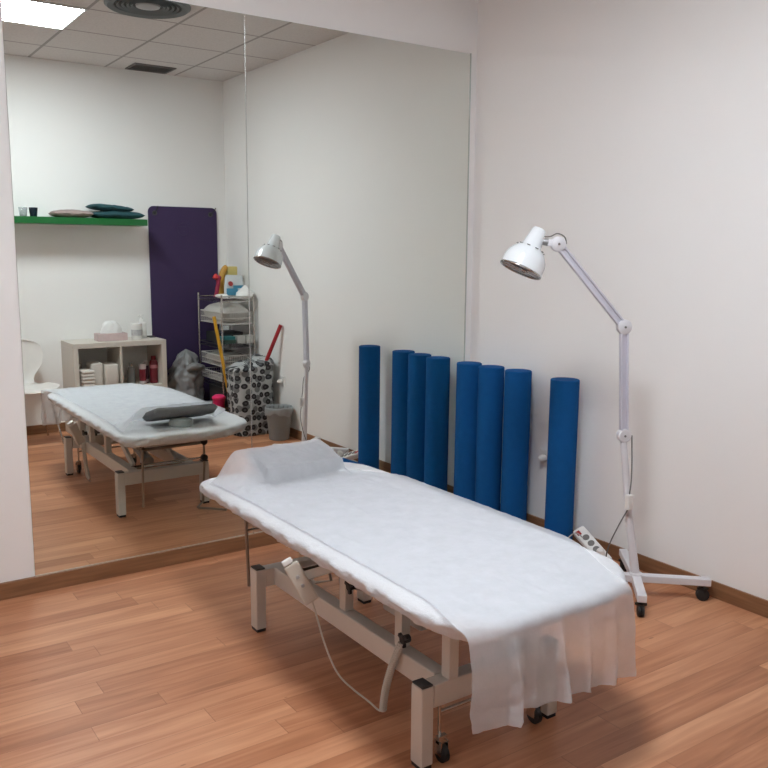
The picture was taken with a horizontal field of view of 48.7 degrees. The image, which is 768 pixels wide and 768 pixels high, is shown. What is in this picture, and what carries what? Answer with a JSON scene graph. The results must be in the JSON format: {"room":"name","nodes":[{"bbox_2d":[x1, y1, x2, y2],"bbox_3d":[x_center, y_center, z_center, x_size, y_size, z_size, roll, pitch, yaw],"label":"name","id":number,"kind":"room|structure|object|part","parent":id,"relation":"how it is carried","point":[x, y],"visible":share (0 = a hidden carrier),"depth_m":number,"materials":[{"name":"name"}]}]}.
{"room":"physiotherapy treatment room","nodes":[
{"label":"physiotherapy treatment room","id":0,"kind":"room"},
{"bbox_2d":[0,0,477,582],"bbox_3d":[-1.320,-0.593,3.829,4.600,3.037,0.094,-6,11,-34],"label":"wall","id":1,"kind":"structure","parent":0,"point":[451,25],"depth_m":3.80,"materials":[{"name":"paint"}]},
{"bbox_2d":[1,0,252,575],"bbox_3d":[-1.120,-0.446,3.930,1.075,2.567,0.006,-6,11,-34],"label":"wall mirror","id":2,"kind":"object","parent":1,"relation":"attached to","point":[127,118],"visible":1,"depth_m":3.89,"materials":[{"name":"clear glass"}]},
{"bbox_2d":[35,533,252,576],"bbox_3d":[-1.126,0.822,4.122,1.074,0.004,0.004,-6,11,-34],"label":"rail","id":3,"kind":"object","parent":2,"relation":"attached to","point":[250,533],"visible":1,"depth_m":4.09,"materials":[{"name":"wood"}]},
{"bbox_2d":[0,532,279,600],"bbox_3d":[-1.299,0.878,4.010,4.400,0.075,0.018,-6,11,-34],"label":"baseboard","id":4,"kind":"structure","parent":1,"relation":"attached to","point":[31,585],"depth_m":4.05,"materials":[{"name":"brown wood"}]},
{"bbox_2d":[244,14,469,532],"bbox_3d":[-0.098,-0.546,4.621,1.400,2.567,0.008,-6,11,-34],"label":"wall mirror","id":5,"kind":"object","parent":1,"relation":"attached to","point":[357,144],"depth_m":4.55,"materials":[{"name":"clear glass"}]},
{"bbox_3d":[-0.672,-0.490,4.229,0.004,2.566,0.004,-6,11,-34],"label":"mirror seam","id":6,"kind":"part","parent":5,"relation":"part of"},
{"bbox_2d":[464,53,471,360],"bbox_3d":[0.483,-0.605,5.013,0.005,2.570,0.009,-6,11,-34],"label":"trim","id":7,"kind":"structure","parent":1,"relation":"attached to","point":[470,53],"depth_m":4.94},
{"bbox_2d":[0,543,767,767],"bbox_3d":[0.167,1.279,1.903,4.600,0.050,5.400,-6,11,-34],"label":"floor","id":8,"kind":"structure","parent":0,"point":[167,666],"depth_m":3.00,"materials":[{"name":"laminate"}]},
{"bbox_2d":[244,520,556,767],"bbox_3d":[-0.016,0.780,3.175,0.830,0.543,1.800,-6,11,-34],"label":"table","id":9,"kind":"object","parent":8,"relation":"on","point":[434,685],"visible":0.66,"depth_m":2.79,"materials":[{"name":"beige metal"}]},
{"bbox_3d":[-0.589,0.686,3.650,0.014,0.376,0.039,-6,11,-34],"label":"hanging rod","id":10,"kind":"part","parent":9,"relation":"part of","materials":[{"name":"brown metal"}]},
{"bbox_3d":[-0.511,0.869,3.454,0.044,0.250,0.056,-6,11,-34],"label":"leg","id":11,"kind":"part","parent":9,"relation":"part of","materials":[{"name":"beige metal"}]},
{"bbox_3d":[-0.296,0.763,3.586,0.480,0.074,0.052,-6,11,-34],"label":"cross rail","id":12,"kind":"part","parent":9,"relation":"part of","materials":[{"name":"beige metal"}]},
{"bbox_3d":[-0.213,0.702,3.223,0.020,0.210,0.384,-6,11,-34],"label":"scissor arm","id":13,"kind":"part","parent":9,"relation":"part of","materials":[{"name":"beige metal"}]},
{"bbox_3d":[-0.304,0.681,3.895,0.096,0.437,0.211,-2,9,-16],"label":"foot lever","id":14,"kind":"part","parent":9,"relation":"part of","materials":[{"name":"brown metal"}]},
{"bbox_3d":[-0.121,0.920,2.883,0.304,0.317,0.026,6,11,34],"label":"control cord","id":15,"kind":"part","parent":9,"relation":"part of","materials":[{"name":"beige plastic"}]},
{"bbox_3d":[-0.114,0.704,2.943,0.030,0.046,0.049,-6,11,-34],"label":"clamp knob","id":16,"kind":"part","parent":9,"relation":"part of","materials":[{"name":"black plastic"}]},
{"bbox_3d":[0.018,0.834,3.134,0.402,0.074,1.060,-6,11,-34],"label":"rail","id":17,"kind":"part","parent":9,"relation":"part of","materials":[{"name":"beige metal"}]},
{"bbox_3d":[-0.086,0.827,3.742,0.044,0.250,0.056,-6,11,-34],"label":"leg","id":18,"kind":"part","parent":9,"relation":"part of","materials":[{"name":"beige metal"}]},
{"bbox_3d":[0.022,0.949,2.754,0.036,0.283,0.119,-6,11,-38],"label":"coiled cord","id":19,"kind":"part","parent":9,"relation":"part of","materials":[{"name":"beige plastic"}]},
{"bbox_3d":[0.067,0.814,2.700,0.030,0.046,0.049,-6,11,-34],"label":"clamp knob","id":20,"kind":"part","parent":9,"relation":"part of","materials":[{"name":"black plastic"}]},
{"bbox_2d":[199,462,627,641],"bbox_3d":[0.017,0.536,3.157,0.816,0.084,1.854,-6,11,-34],"label":"fitted sheet","id":21,"kind":"object","parent":9,"relation":"on","point":[386,591],"visible":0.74,"depth_m":2.73,"materials":[{"name":"white fabric"}]},
{"bbox_2d":[211,439,635,733],"bbox_3d":[0.079,0.579,3.087,0.817,0.406,1.821,-6,11,-34],"label":"paper sheet","id":22,"kind":"object","parent":21,"relation":"on","point":[542,621],"visible":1,"depth_m":2.64,"materials":[{"name":"white paper"}]},
{"bbox_3d":[0.114,1.016,2.538,0.044,0.250,0.056,-6,11,-34],"label":"leg","id":23,"kind":"part","parent":9,"relation":"part of","materials":[{"name":"beige metal"}]},
{"bbox_3d":[0.168,1.011,2.575,0.012,0.102,0.012,-6,11,-34],"label":"caster rod","id":24,"kind":"part","parent":9,"relation":"part of","materials":[{"name":"silver metal"}]},
{"bbox_3d":[0.332,0.908,2.680,0.480,0.074,0.052,-6,11,-34],"label":"cross rail","id":25,"kind":"part","parent":9,"relation":"part of","materials":[{"name":"beige metal"}]},
{"bbox_3d":[0.545,0.973,2.831,0.044,0.250,0.056,-6,11,-34],"label":"leg","id":26,"kind":"part","parent":9,"relation":"part of","materials":[{"name":"beige metal"}]},
{"bbox_2d":[453,361,481,501],"bbox_3d":[0.489,0.322,4.984,0.146,0.900,0.146,-5,10,-34],"label":"foam roller","id":27,"kind":"object","parent":8,"relation":"on","point":[467,371],"visible":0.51,"depth_m":4.92,"materials":[{"name":"blue plastic"}]},
{"bbox_2d":[475,365,504,510],"bbox_3d":[0.598,0.346,4.830,0.146,0.900,0.146,-5,10,-34],"label":"foam roller","id":28,"kind":"object","parent":8,"relation":"on","point":[490,400],"visible":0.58,"depth_m":4.76,"materials":[{"name":"blue plastic"}]},
{"bbox_2d":[500,369,531,520],"bbox_3d":[0.725,0.371,4.679,0.146,0.900,0.146,-5,10,-34],"label":"foam roller","id":29,"kind":"object","parent":8,"relation":"on","point":[517,382],"visible":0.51,"depth_m":4.61,"materials":[{"name":"blue plastic"}]},
{"bbox_2d":[544,377,579,538],"bbox_3d":[0.912,0.420,4.369,0.146,0.900,0.146,-5,10,-34],"label":"foam roller","id":30,"kind":"object","parent":8,"relation":"on","point":[564,391],"visible":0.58,"depth_m":4.30,"materials":[{"name":"blue plastic"}]},
{"bbox_2d":[573,526,611,558],"bbox_3d":[1.038,0.817,4.236,0.079,0.159,0.254,-3,10,-23],"label":"power strip","id":31,"kind":"object","parent":8,"relation":"on","point":[588,541],"visible":0.63,"depth_m":4.25,"materials":[{"name":"white plastic"}]},
{"bbox_2d":[500,226,710,616],"bbox_3d":[0.978,0.149,3.700,0.893,1.642,0.531,-3,9,-21],"label":"heat lamp","id":32,"kind":"object","parent":8,"relation":"on","point":[526,258],"visible":0.9,"depth_m":3.72,"materials":[{"name":"white metal"}]},
{"bbox_3d":[0.595,-0.561,3.625,0.189,0.222,0.189,-6,11,-34],"label":"lamp shade","id":33,"kind":"part","parent":32,"relation":"part of","materials":[{"name":"white metal"}]},
{"bbox_3d":[0.731,-0.620,3.617,0.101,0.047,0.020,1,9,5],"label":"head cord","id":34,"kind":"part","parent":32,"relation":"part of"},
{"bbox_3d":[0.894,-0.422,3.661,0.310,0.346,0.028,-1,9,-7],"label":"arm","id":35,"kind":"part","parent":32,"relation":"part of"},
{"bbox_3d":[1.051,0.735,3.955,0.074,0.406,0.302,1,9,1],"label":"power cord","id":36,"kind":"part","parent":32,"relation":"part of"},
{"bbox_3d":[1.058,-0.010,3.744,0.056,0.446,0.031,-1,9,-7],"label":"arm","id":37,"kind":"part","parent":32,"relation":"part of"},
{"bbox_3d":[1.153,0.844,3.998,0.040,0.036,0.324,1,9,6],"label":"leg","id":38,"kind":"part","parent":32,"relation":"part of","materials":[{"name":"white metal"}]},
{"bbox_3d":[0.972,0.866,3.845,0.284,0.036,0.040,2,9,9],"label":"leg","id":39,"kind":"part","parent":32,"relation":"part of","materials":[{"name":"white metal"}]},
{"bbox_2d":[624,494,632,510],"bbox_3d":[1.087,0.524,3.771,0.030,0.070,0.026,-6,11,-34],"label":"switch","id":40,"kind":"object","parent":32,"relation":"attached to","point":[628,498],"depth_m":3.76,"materials":[{"name":"white plastic"}]},
{"bbox_3d":[1.100,0.567,3.799,0.125,0.615,0.040,7,11,38],"label":"post","id":41,"kind":"part","parent":32,"relation":"part of","materials":[{"name":"white metal"}]},
{"bbox_3d":[1.100,0.359,3.778,0.011,0.256,0.065,3,9,13],"label":"cord","id":42,"kind":"part","parent":32,"relation":"part of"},
{"bbox_3d":[1.109,0.891,3.693,0.040,0.036,0.221,2,9,10],"label":"leg","id":43,"kind":"part","parent":32,"relation":"part of","materials":[{"name":"white metal"}]},
{"bbox_3d":[1.303,0.876,3.800,0.304,0.036,0.040,1,9,6],"label":"leg","id":44,"kind":"part","parent":32,"relation":"part of","materials":[{"name":"white metal"}]},
{"bbox_2d":[470,0,767,599],"bbox_3d":[2.061,-0.423,2.885,0.100,3.037,5.306,-6,11,-34],"label":"wall","id":45,"kind":"structure","parent":0,"point":[633,132],"depth_m":4.02,"materials":[{"name":"paint"}]},
{"bbox_2d":[538,449,546,464],"bbox_3d":[0.864,0.404,4.633,0.056,0.084,0.084,-6,11,-34],"label":"wall socket","id":46,"kind":"object","parent":45,"relation":"attached to","point":[542,458],"visible":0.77,"depth_m":4.63,"materials":[{"name":"white plastic"}]},
{"bbox_2d":[526,513,767,617],"bbox_3d":[1.504,0.930,3.804,0.012,0.075,3.497,-6,11,-34],"label":"baseboard","id":47,"kind":"structure","parent":45,"relation":"attached to","point":[749,602],"depth_m":3.91,"materials":[{"name":"brown wood"}]}
]}

